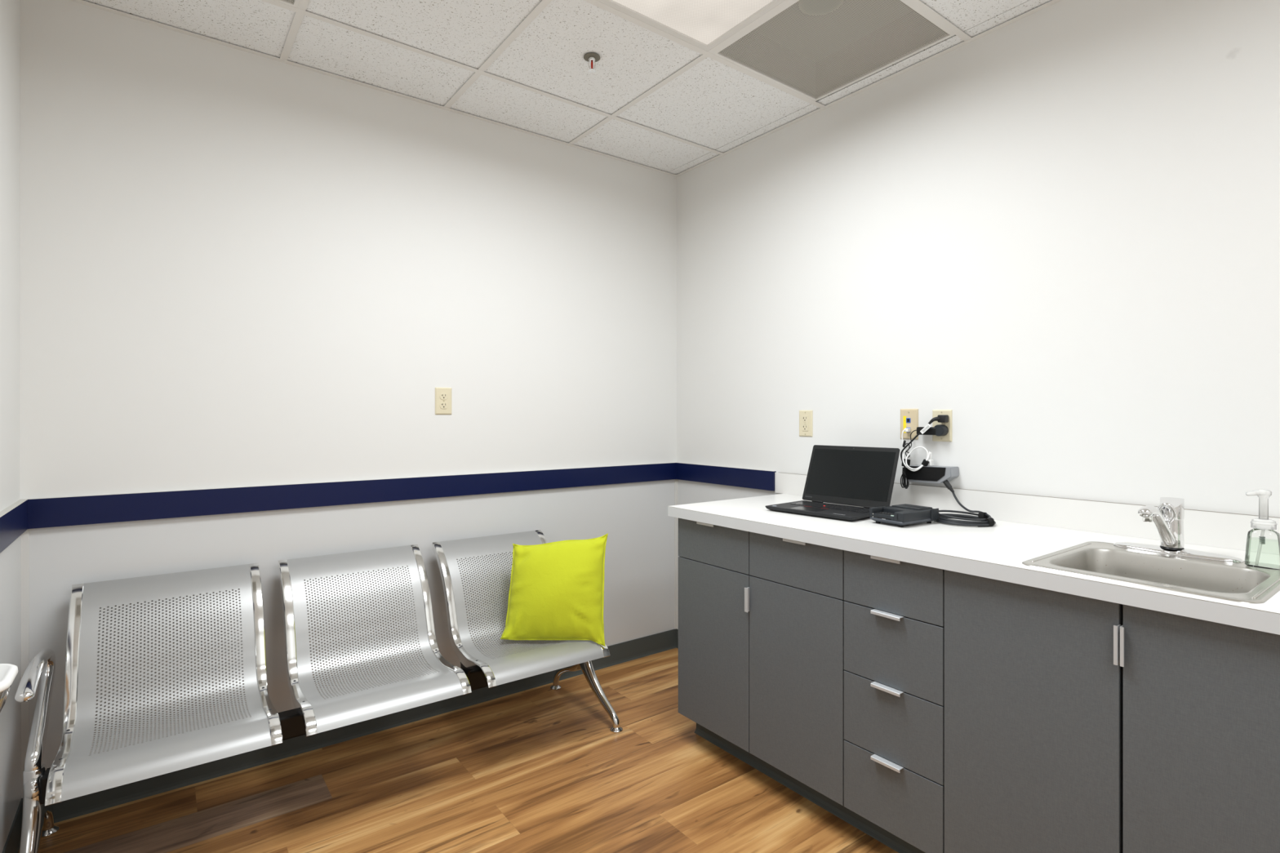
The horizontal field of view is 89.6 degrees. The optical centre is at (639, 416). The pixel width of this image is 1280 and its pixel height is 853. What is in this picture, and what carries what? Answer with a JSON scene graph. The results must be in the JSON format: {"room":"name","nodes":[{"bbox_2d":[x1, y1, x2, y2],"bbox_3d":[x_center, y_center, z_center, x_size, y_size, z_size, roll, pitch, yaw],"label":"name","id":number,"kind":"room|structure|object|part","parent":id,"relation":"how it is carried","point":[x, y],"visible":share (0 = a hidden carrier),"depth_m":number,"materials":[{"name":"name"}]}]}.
{"room":"examination room","nodes":[
{"label":"examination room","id":0,"kind":"room"},
{"bbox_2d":[0,0,21,852],"bbox_3d":[-0.794,-0.216,0.429,0.103,2.950,3.750,0,0,-37],"label":"wall","id":1,"kind":"structure","parent":0,"point":[10,10],"depth_m":1.82,"materials":[{"name":"white paint"}]},
{"bbox_2d":[0,663,17,711],"bbox_3d":[-1.199,0.504,1.151,0.118,0.066,0.163,0,0,-37],"label":"container","id":2,"kind":"object","parent":1,"relation":"attached to","point":[8,672],"visible":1,"depth_m":1.18,"materials":[{"name":"white plastic"}]},
{"bbox_3d":[-1.197,0.478,1.152,0.115,0.014,0.163,0,0,-37],"label":"lid","id":3,"kind":"part","parent":2,"relation":"part of","materials":[{"name":"white plastic"}]},
{"bbox_2d":[2,798,22,852],"bbox_3d":[-0.748,1.209,0.461,0.009,0.101,3.747,0,0,-37],"label":"baseboard","id":4,"kind":"structure","parent":1,"relation":"attached to","point":[12,844],"depth_m":1.85,"materials":[{"name":"grey"}]},
{"bbox_2d":[0,499,27,553],"bbox_3d":[-0.742,0.297,0.456,0.019,0.090,3.731,0,0,-37],"label":"trim","id":5,"kind":"structure","parent":1,"relation":"attached to","point":[14,518],"depth_m":1.76,"materials":[{"name":"blue"}]},
{"bbox_2d":[20,0,676,768],"bbox_3d":[-0.870,-0.216,2.778,2.805,2.950,0.103,0,0,-37],"label":"wall","id":6,"kind":"structure","parent":0,"point":[238,268],"depth_m":2.43,"materials":[{"name":"white paint"}]},
{"bbox_2d":[21,528,29,798],"bbox_3d":[-1.870,0.751,1.959,0.017,0.818,0.004,0,0,-37],"label":"trim","id":7,"kind":"structure","parent":6,"relation":"attached to","point":[25,535],"depth_m":1.96,"materials":[{"name":"white"}]},
{"bbox_2d":[18,462,676,528],"bbox_3d":[-0.835,0.297,2.732,2.605,0.090,0.019,0,0,-37],"label":"trim","id":8,"kind":"structure","parent":6,"relation":"attached to","point":[42,513],"depth_m":2.41,"materials":[{"name":"blue"}]},
{"bbox_2d":[52,628,676,822],"bbox_3d":[-0.836,1.209,2.733,2.605,0.101,0.009,0,0,-37],"label":"baseboard","id":9,"kind":"structure","parent":6,"relation":"attached to","point":[637,648],"depth_m":2.46,"materials":[{"name":"grey"}]},
{"bbox_2d":[435,387,451,414],"bbox_3d":[-0.835,-0.065,2.739,0.072,0.114,0.008,0,0,-37],"label":"wall outlet","id":10,"kind":"object","parent":6,"relation":"attached to","point":[442,395],"visible":1,"depth_m":2.73,"materials":[{"name":"beige plastic"}]},
{"bbox_2d":[440,402,448,408],"bbox_3d":[-0.833,-0.045,2.738,0.034,0.029,0.003,0,0,-37],"label":"receptacle","id":11,"kind":"object","parent":10,"relation":"attached to","point":[442,405],"depth_m":2.74,"materials":[{"name":"beige plastic"}]},
{"bbox_2d":[440,392,448,399],"bbox_3d":[-0.833,-0.084,2.738,0.034,0.029,0.003,0,0,-37],"label":"receptacle","id":12,"kind":"object","parent":10,"relation":"attached to","point":[443,396],"depth_m":2.74,"materials":[{"name":"beige plastic"}]},
{"bbox_2d":[674,479,676,629],"bbox_3d":[0.195,0.751,3.511,0.015,0.818,0.004,0,0,-37],"label":"trim","id":13,"kind":"structure","parent":6,"relation":"attached to","point":[675,480],"depth_m":3.51,"materials":[{"name":"white"}]},
{"bbox_2d":[17,648,898,852],"bbox_3d":[0.286,1.319,1.240,2.805,0.120,3.950,0,0,-37],"label":"floor","id":14,"kind":"structure","parent":0,"point":[542,769],"depth_m":2.14,"materials":[{"name":"wood"}]},
{"bbox_2d":[14,529,622,852],"bbox_3d":[-0.932,0.890,2.255,1.794,0.738,0.585,0,0,-37],"label":"bench","id":15,"kind":"object","parent":14,"relation":"on","point":[81,766],"visible":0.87,"depth_m":2.08,"materials":[{"name":"silver metal"}]},
{"bbox_3d":[-1.651,0.826,1.762,0.044,0.332,0.448,0,0,-37],"label":"armrest","id":16,"kind":"part","parent":15,"relation":"part of","materials":[{"name":"silver metal"}]},
{"bbox_3d":[-1.576,0.727,1.774,0.030,0.412,0.580,0,0,-37],"label":"rail","id":17,"kind":"part","parent":15,"relation":"part of","materials":[{"name":"silver metal"}]},
{"bbox_3d":[-1.386,0.725,1.912,0.452,0.406,0.574,0,0,-37],"label":"seat","id":18,"kind":"part","parent":15,"relation":"part of","materials":[{"name":"silver metal"}]},
{"bbox_3d":[-1.198,0.727,2.054,0.030,0.412,0.580,0,0,-37],"label":"rail","id":19,"kind":"part","parent":15,"relation":"part of","materials":[{"name":"silver metal"}]},
{"bbox_3d":[-1.126,0.727,2.107,0.030,0.412,0.580,0,0,-37],"label":"rail","id":20,"kind":"part","parent":15,"relation":"part of","materials":[{"name":"silver metal"}]},
{"bbox_3d":[-0.936,0.725,2.246,0.452,0.406,0.574,0,0,-37],"label":"seat","id":21,"kind":"part","parent":15,"relation":"part of","materials":[{"name":"silver metal"}]},
{"bbox_3d":[-0.749,0.727,2.387,0.030,0.412,0.580,0,0,-37],"label":"rail","id":22,"kind":"part","parent":15,"relation":"part of","materials":[{"name":"silver metal"}]},
{"bbox_3d":[-0.676,0.727,2.441,0.030,0.412,0.580,0,0,-37],"label":"rail","id":23,"kind":"part","parent":15,"relation":"part of","materials":[{"name":"silver metal"}]},
{"bbox_3d":[-0.486,0.725,2.579,0.452,0.406,0.574,0,0,-37],"label":"seat","id":24,"kind":"part","parent":15,"relation":"part of","materials":[{"name":"silver metal"}]},
{"bbox_2d":[500,533,608,646],"bbox_3d":[-0.336,0.686,2.578,0.413,0.415,0.176,0,0,0],"label":"throw cushion","id":25,"kind":"object","parent":15,"relation":"on","point":[557,588],"visible":1,"depth_m":2.53,"materials":[{"name":"yellow fabric"}]},
{"bbox_3d":[-0.299,0.727,2.721,0.030,0.412,0.580,0,0,-37],"label":"rail","id":26,"kind":"part","parent":15,"relation":"part of","materials":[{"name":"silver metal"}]},
{"bbox_2d":[678,518,863,830],"bbox_3d":[0.624,0.824,2.396,0.668,0.870,0.760,0,0,-37],"label":"base cabinet","id":27,"kind":"object","parent":14,"relation":"on","point":[761,617],"visible":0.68,"depth_m":2.15,"materials":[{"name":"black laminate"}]},
{"bbox_3d":[0.246,0.395,2.362,0.024,0.009,0.088,0,0,-37],"label":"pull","id":28,"kind":"part","parent":27,"relation":"part of","materials":[{"name":"silver metal"}]},
{"bbox_3d":[0.268,0.467,2.361,0.020,0.152,0.373,0,0,-37],"label":"drawer","id":29,"kind":"part","parent":27,"relation":"part of","materials":[{"name":"laminate"}]},
{"bbox_3d":[0.268,0.849,2.361,0.020,0.606,0.373,0,0,-37],"label":"door","id":30,"kind":"part","parent":27,"relation":"part of","materials":[{"name":"laminate"}]},
{"bbox_3d":[0.367,0.626,2.205,0.020,0.082,0.008,0,0,-37],"label":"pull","id":31,"kind":"part","parent":27,"relation":"part of","materials":[{"name":"silver metal"}]},
{"bbox_3d":[0.371,0.626,2.199,0.020,0.082,0.008,0,0,-37],"label":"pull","id":32,"kind":"part","parent":27,"relation":"part of","materials":[{"name":"silver metal"}]},
{"bbox_3d":[0.493,0.395,2.034,0.024,0.009,0.088,0,0,-37],"label":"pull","id":33,"kind":"part","parent":27,"relation":"part of","materials":[{"name":"silver metal"}]},
{"bbox_3d":[0.494,0.467,2.059,0.020,0.152,0.375,0,0,-37],"label":"drawer","id":34,"kind":"part","parent":27,"relation":"part of","materials":[{"name":"laminate"}]},
{"bbox_3d":[0.494,0.849,2.059,0.020,0.606,0.375,0,0,-37],"label":"door","id":35,"kind":"part","parent":27,"relation":"part of","materials":[{"name":"laminate"}]},
{"bbox_2d":[844,550,944,852],"bbox_3d":[0.943,0.824,1.971,0.668,0.870,0.303,0,0,-37],"label":"base cabinet","id":36,"kind":"object","parent":14,"relation":"on","point":[894,610],"visible":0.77,"depth_m":1.77,"materials":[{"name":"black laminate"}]},
{"bbox_3d":[0.683,0.395,1.781,0.024,0.009,0.088,0,0,-37],"label":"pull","id":37,"kind":"part","parent":36,"relation":"part of","materials":[{"name":"silver metal"}]},
{"bbox_3d":[0.683,0.959,1.781,0.024,0.009,0.088,0,0,-37],"label":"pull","id":38,"kind":"part","parent":36,"relation":"part of","materials":[{"name":"silver metal"}]},
{"bbox_3d":[0.683,0.754,1.781,0.024,0.009,0.088,0,0,-37],"label":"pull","id":39,"kind":"part","parent":36,"relation":"part of","materials":[{"name":"silver metal"}]},
{"bbox_3d":[0.683,0.549,1.781,0.024,0.009,0.088,0,0,-37],"label":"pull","id":40,"kind":"part","parent":36,"relation":"part of","materials":[{"name":"silver metal"}]},
{"bbox_3d":[0.699,1.053,1.787,0.020,0.196,0.300,0,0,-37],"label":"drawer","id":41,"kind":"part","parent":36,"relation":"part of","materials":[{"name":"laminate"}]},
{"bbox_3d":[0.699,0.851,1.787,0.020,0.202,0.300,0,0,-37],"label":"drawer","id":42,"kind":"part","parent":36,"relation":"part of","materials":[{"name":"laminate"}]},
{"bbox_3d":[0.699,0.647,1.787,0.020,0.202,0.300,0,0,-37],"label":"drawer","id":43,"kind":"part","parent":36,"relation":"part of","materials":[{"name":"laminate"}]},
{"bbox_3d":[0.699,0.467,1.787,0.020,0.152,0.300,0,0,-37],"label":"drawer","id":44,"kind":"part","parent":36,"relation":"part of","materials":[{"name":"laminate"}]},
{"bbox_2d":[944,569,1279,852],"bbox_3d":[1.266,0.824,1.544,0.664,0.870,0.768,0,0,-37],"label":"base cabinet","id":45,"kind":"object","parent":14,"relation":"on","point":[1069,727],"visible":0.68,"depth_m":1.38,"materials":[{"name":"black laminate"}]},
{"bbox_2d":[667,493,1279,635],"bbox_3d":[0.943,0.369,1.968,0.680,0.038,1.874,0,0,-37],"label":"countertop","id":46,"kind":"structure","parent":45,"relation":"on","point":[998,552],"depth_m":1.75,"materials":[{"name":"white laminate"}]},
{"bbox_2d":[764,444,899,521],"bbox_3d":[0.702,0.233,2.360,0.320,0.235,0.362,0,0,-41],"label":"laptop","id":47,"kind":"object","parent":46,"relation":"on","point":[863,477],"visible":0.98,"depth_m":2.40,"materials":[{"name":"black plastic"}]},
{"bbox_3d":[0.790,0.223,2.436,0.086,0.215,0.362,0,0,-41],"label":"lid","id":48,"kind":"part","parent":47,"relation":"part of","materials":[{"name":"black plastic"}]},
{"bbox_2d":[869,503,938,527],"bbox_3d":[0.865,0.325,2.114,0.186,0.051,0.132,0,0,-32],"label":"electronic device","id":49,"kind":"object","parent":46,"relation":"on","point":[901,515],"visible":1,"depth_m":2.08,"materials":[{"name":"grey plastic"}]},
{"bbox_2d":[934,480,995,526],"bbox_3d":[1.065,0.286,2.137,0.202,0.130,0.224,0,0,-37],"label":"cable","id":50,"kind":"object","parent":46,"relation":"on","point":[981,519],"visible":0.89,"depth_m":2.09,"materials":[{"name":"black plastic"}]},
{"bbox_2d":[1022,541,1279,625],"bbox_3d":[1.202,0.427,1.497,0.458,0.162,0.422,0,0,-37],"label":"sink","id":51,"kind":"object","parent":46,"relation":"in","point":[1240,582],"visible":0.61,"depth_m":1.55,"materials":[{"name":"silver metal"}]},
{"bbox_2d":[1113,497,1244,562],"bbox_3d":[1.350,0.278,1.639,0.220,0.138,0.184,0,0,12],"label":"faucet","id":52,"kind":"object","parent":51,"relation":"on","point":[1168,517],"visible":1,"depth_m":1.62,"materials":[{"name":"silver metal"}]},
{"bbox_3d":[1.292,0.277,1.609,0.142,0.113,0.032,0,0,-27],"label":"spout","id":53,"kind":"part","parent":52,"relation":"part of","materials":[{"name":"silver metal"}]},
{"bbox_3d":[1.329,0.243,1.626,0.022,0.052,0.039,0,0,-37],"label":"lever handle","id":54,"kind":"part","parent":52,"relation":"part of","materials":[{"name":"silver metal"}]},
{"bbox_3d":[1.358,0.341,1.637,0.062,0.012,0.260,0,0,-37],"label":"plate","id":55,"kind":"part","parent":52,"relation":"part of","materials":[{"name":"silver metal"}]},
{"bbox_2d":[1244,488,1279,569],"bbox_3d":[1.432,0.257,1.480,0.058,0.178,0.060,0,0,-37],"label":"soap dispenser","id":56,"kind":"object","parent":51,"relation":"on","point":[1262,540],"visible":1,"depth_m":1.49,"materials":[{"name":"clear plastic"}]},
{"bbox_2d":[1244,524,1279,569],"bbox_3d":[1.434,0.300,1.482,0.052,0.092,0.060,0,0,-37],"label":"bottle","id":57,"kind":"object","parent":56,"relation":"on","point":[1262,540],"depth_m":1.48,"materials":[{"name":"clear plastic"}]},
{"bbox_3d":[0.904,0.771,1.514,0.020,0.760,0.377,0,0,-37],"label":"door","id":58,"kind":"part","parent":45,"relation":"part of","materials":[{"name":"laminate"}]},
{"bbox_3d":[1.004,0.480,1.357,0.020,0.082,0.008,0,0,-37],"label":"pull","id":59,"kind":"part","parent":45,"relation":"part of","materials":[{"name":"silver metal"}]},
{"bbox_3d":[1.011,0.480,1.348,0.020,0.082,0.008,0,0,-37],"label":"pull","id":60,"kind":"part","parent":45,"relation":"part of","materials":[{"name":"silver metal"}]},
{"bbox_3d":[1.135,0.771,1.206,0.020,0.760,0.380,0,0,-37],"label":"door","id":61,"kind":"part","parent":45,"relation":"part of","materials":[{"name":"laminate"}]},
{"bbox_2d":[69,0,1062,177],"bbox_3d":[0.286,-1.548,1.240,2.805,0.484,3.950,0,0,-37],"label":"ceiling","id":62,"kind":"structure","parent":0,"point":[655,100],"depth_m":2.37,"materials":[{"name":"tile"}]},
{"bbox_2d":[274,0,299,8],"bbox_3d":[-1.157,-1.387,1.655,0.586,0.160,0.586,0,0,-37],"label":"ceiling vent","id":63,"kind":"object","parent":62,"relation":"in","point":[294,3],"visible":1,"depth_m":2.04,"materials":[{"name":"white"}]},
{"bbox_2d":[583,53,599,72],"bbox_3d":[-0.175,-1.282,2.349,0.061,0.053,0.061,0,0,-37],"label":"sprinkler head","id":64,"kind":"object","parent":62,"relation":"attached to","point":[592,58],"visible":1,"depth_m":2.35},
{"bbox_3d":[-0.175,-1.278,2.349,0.028,0.035,0.005,0,0,-5],"label":"frame arm","id":65,"kind":"part","parent":64,"relation":"part of","materials":[{"name":"silver metal"}]},
{"bbox_2d":[596,0,785,51],"bbox_3d":[-0.060,-1.367,1.717,1.195,0.120,0.586,0,0,-37],"label":"ceiling light","id":66,"kind":"object","parent":62,"relation":"attached to","point":[704,24],"visible":1,"depth_m":2.11,"materials":[{"name":"white plastic"}]},
{"bbox_2d":[713,0,955,101],"bbox_3d":[0.671,-1.387,2.267,0.585,0.160,0.586,0,0,-37],"label":"ceiling vent","id":67,"kind":"object","parent":62,"relation":"in","point":[815,50],"visible":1,"depth_m":2.30,"materials":[{"name":"white"}]},
{"bbox_2d":[676,0,1279,556],"bbox_3d":[1.366,-0.216,2.052,0.103,2.950,3.750,0,0,-37],"label":"wall","id":68,"kind":"structure","parent":0,"point":[1055,231],"depth_m":2.12,"materials":[{"name":"paint"}]},
{"bbox_2d":[676,479,678,629],"bbox_3d":[0.203,0.751,3.510,0.004,0.818,0.009,0,0,-37],"label":"trim","id":69,"kind":"structure","parent":68,"relation":"attached to","point":[677,479],"depth_m":3.51,"materials":[{"name":"white"}]},
{"bbox_2d":[676,629,678,648],"bbox_3d":[0.421,1.209,3.216,0.009,0.101,0.749,0,0,-37],"label":"baseboard","id":70,"kind":"structure","parent":68,"relation":"attached to","point":[677,629],"depth_m":3.50,"materials":[{"name":"grey rubber"}]},
{"bbox_2d":[675,462,776,490],"bbox_3d":[0.411,0.297,3.226,0.019,0.090,0.687,0,0,-37],"label":"trim","id":71,"kind":"structure","parent":68,"relation":"attached to","point":[721,475],"depth_m":3.18,"materials":[{"name":"blue"}]},
{"bbox_2d":[799,410,813,436],"bbox_3d":[0.724,0.031,2.819,0.008,0.114,0.072,0,0,-37],"label":"wall outlet","id":72,"kind":"object","parent":68,"relation":"attached to","point":[806,417],"visible":1,"depth_m":2.81,"materials":[{"name":"beige plastic"}]},
{"bbox_2d":[801,415,808,431],"bbox_3d":[0.723,0.031,2.818,0.004,0.067,0.034,0,0,-37],"label":"receptacle","id":73,"kind":"object","parent":72,"relation":"attached to","point":[804,418],"depth_m":2.82,"materials":[{"name":"beige plastic"}]},
{"bbox_2d":[900,408,918,439],"bbox_3d":[1.015,0.029,2.432,0.008,0.114,0.072,0,0,-37],"label":"data plate","id":74,"kind":"object","parent":68,"relation":"attached to","point":[908,417],"visible":0.99,"depth_m":2.43,"materials":[{"name":"beige plastic"}]},
{"bbox_2d":[900,414,948,488],"bbox_3d":[1.035,0.132,2.354,0.055,0.273,0.163,0,0,-37],"label":"cable","id":75,"kind":"object","parent":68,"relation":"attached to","point":[940,418],"visible":0.99,"depth_m":2.37,"materials":[{"name":"black plastic"}]},
{"bbox_3d":[1.014,0.107,2.353,0.020,0.201,0.138,0,0,-37],"label":"cord","id":76,"kind":"part","parent":75,"relation":"part of","materials":[{"name":"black plastic"}]},
{"bbox_2d":[902,424,948,459],"bbox_3d":[1.040,0.096,2.352,0.041,0.132,0.153,0,0,-43],"label":"power adapter","id":77,"kind":"object","parent":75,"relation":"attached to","point":[939,429],"visible":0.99,"depth_m":2.31,"materials":[{"name":"black plastic"}]},
{"bbox_3d":[1.011,0.106,2.393,0.023,0.112,0.050,0,0,-37],"label":"cord","id":78,"kind":"part","parent":77,"relation":"part of","materials":[{"name":"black plastic"}]},
{"bbox_2d":[906,465,959,484],"bbox_3d":[1.058,0.210,2.331,0.061,0.062,0.166,0,0,-37],"label":"wall box","id":79,"kind":"object","parent":68,"relation":"attached to","point":[928,474],"visible":0.98,"depth_m":2.30,"materials":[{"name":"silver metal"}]},
{"bbox_2d":[901,427,933,471],"bbox_3d":[1.010,0.123,2.371,0.060,0.156,0.123,0,0,-26],"label":"cable","id":80,"kind":"object","parent":79,"relation":"attached to","point":[926,462],"visible":0.99,"depth_m":2.35,"materials":[{"name":"white plastic"}]},
{"bbox_2d":[906,466,945,481],"bbox_3d":[1.029,0.207,2.322,0.004,0.052,0.146,0,0,-37],"label":"grille","id":81,"kind":"object","parent":79,"relation":"attached to","point":[926,473],"depth_m":2.32,"materials":[{"name":"black plastic"}]},
{"bbox_2d":[932,409,951,441],"bbox_3d":[1.091,0.034,2.330,0.008,0.114,0.072,0,0,-37],"label":"wall outlet","id":82,"kind":"object","parent":68,"relation":"attached to","point":[948,437],"visible":0.53,"depth_m":2.32,"materials":[{"name":"beige plastic"}]},
{"bbox_2d":[774,472,1279,555],"bbox_3d":[1.198,0.303,2.187,0.008,0.094,1.918,0,0,-37],"label":"backsplash","id":83,"kind":"structure","parent":68,"relation":"attached to","point":[1201,527],"depth_m":1.98,"materials":[{"name":"white laminate"}]}
]}

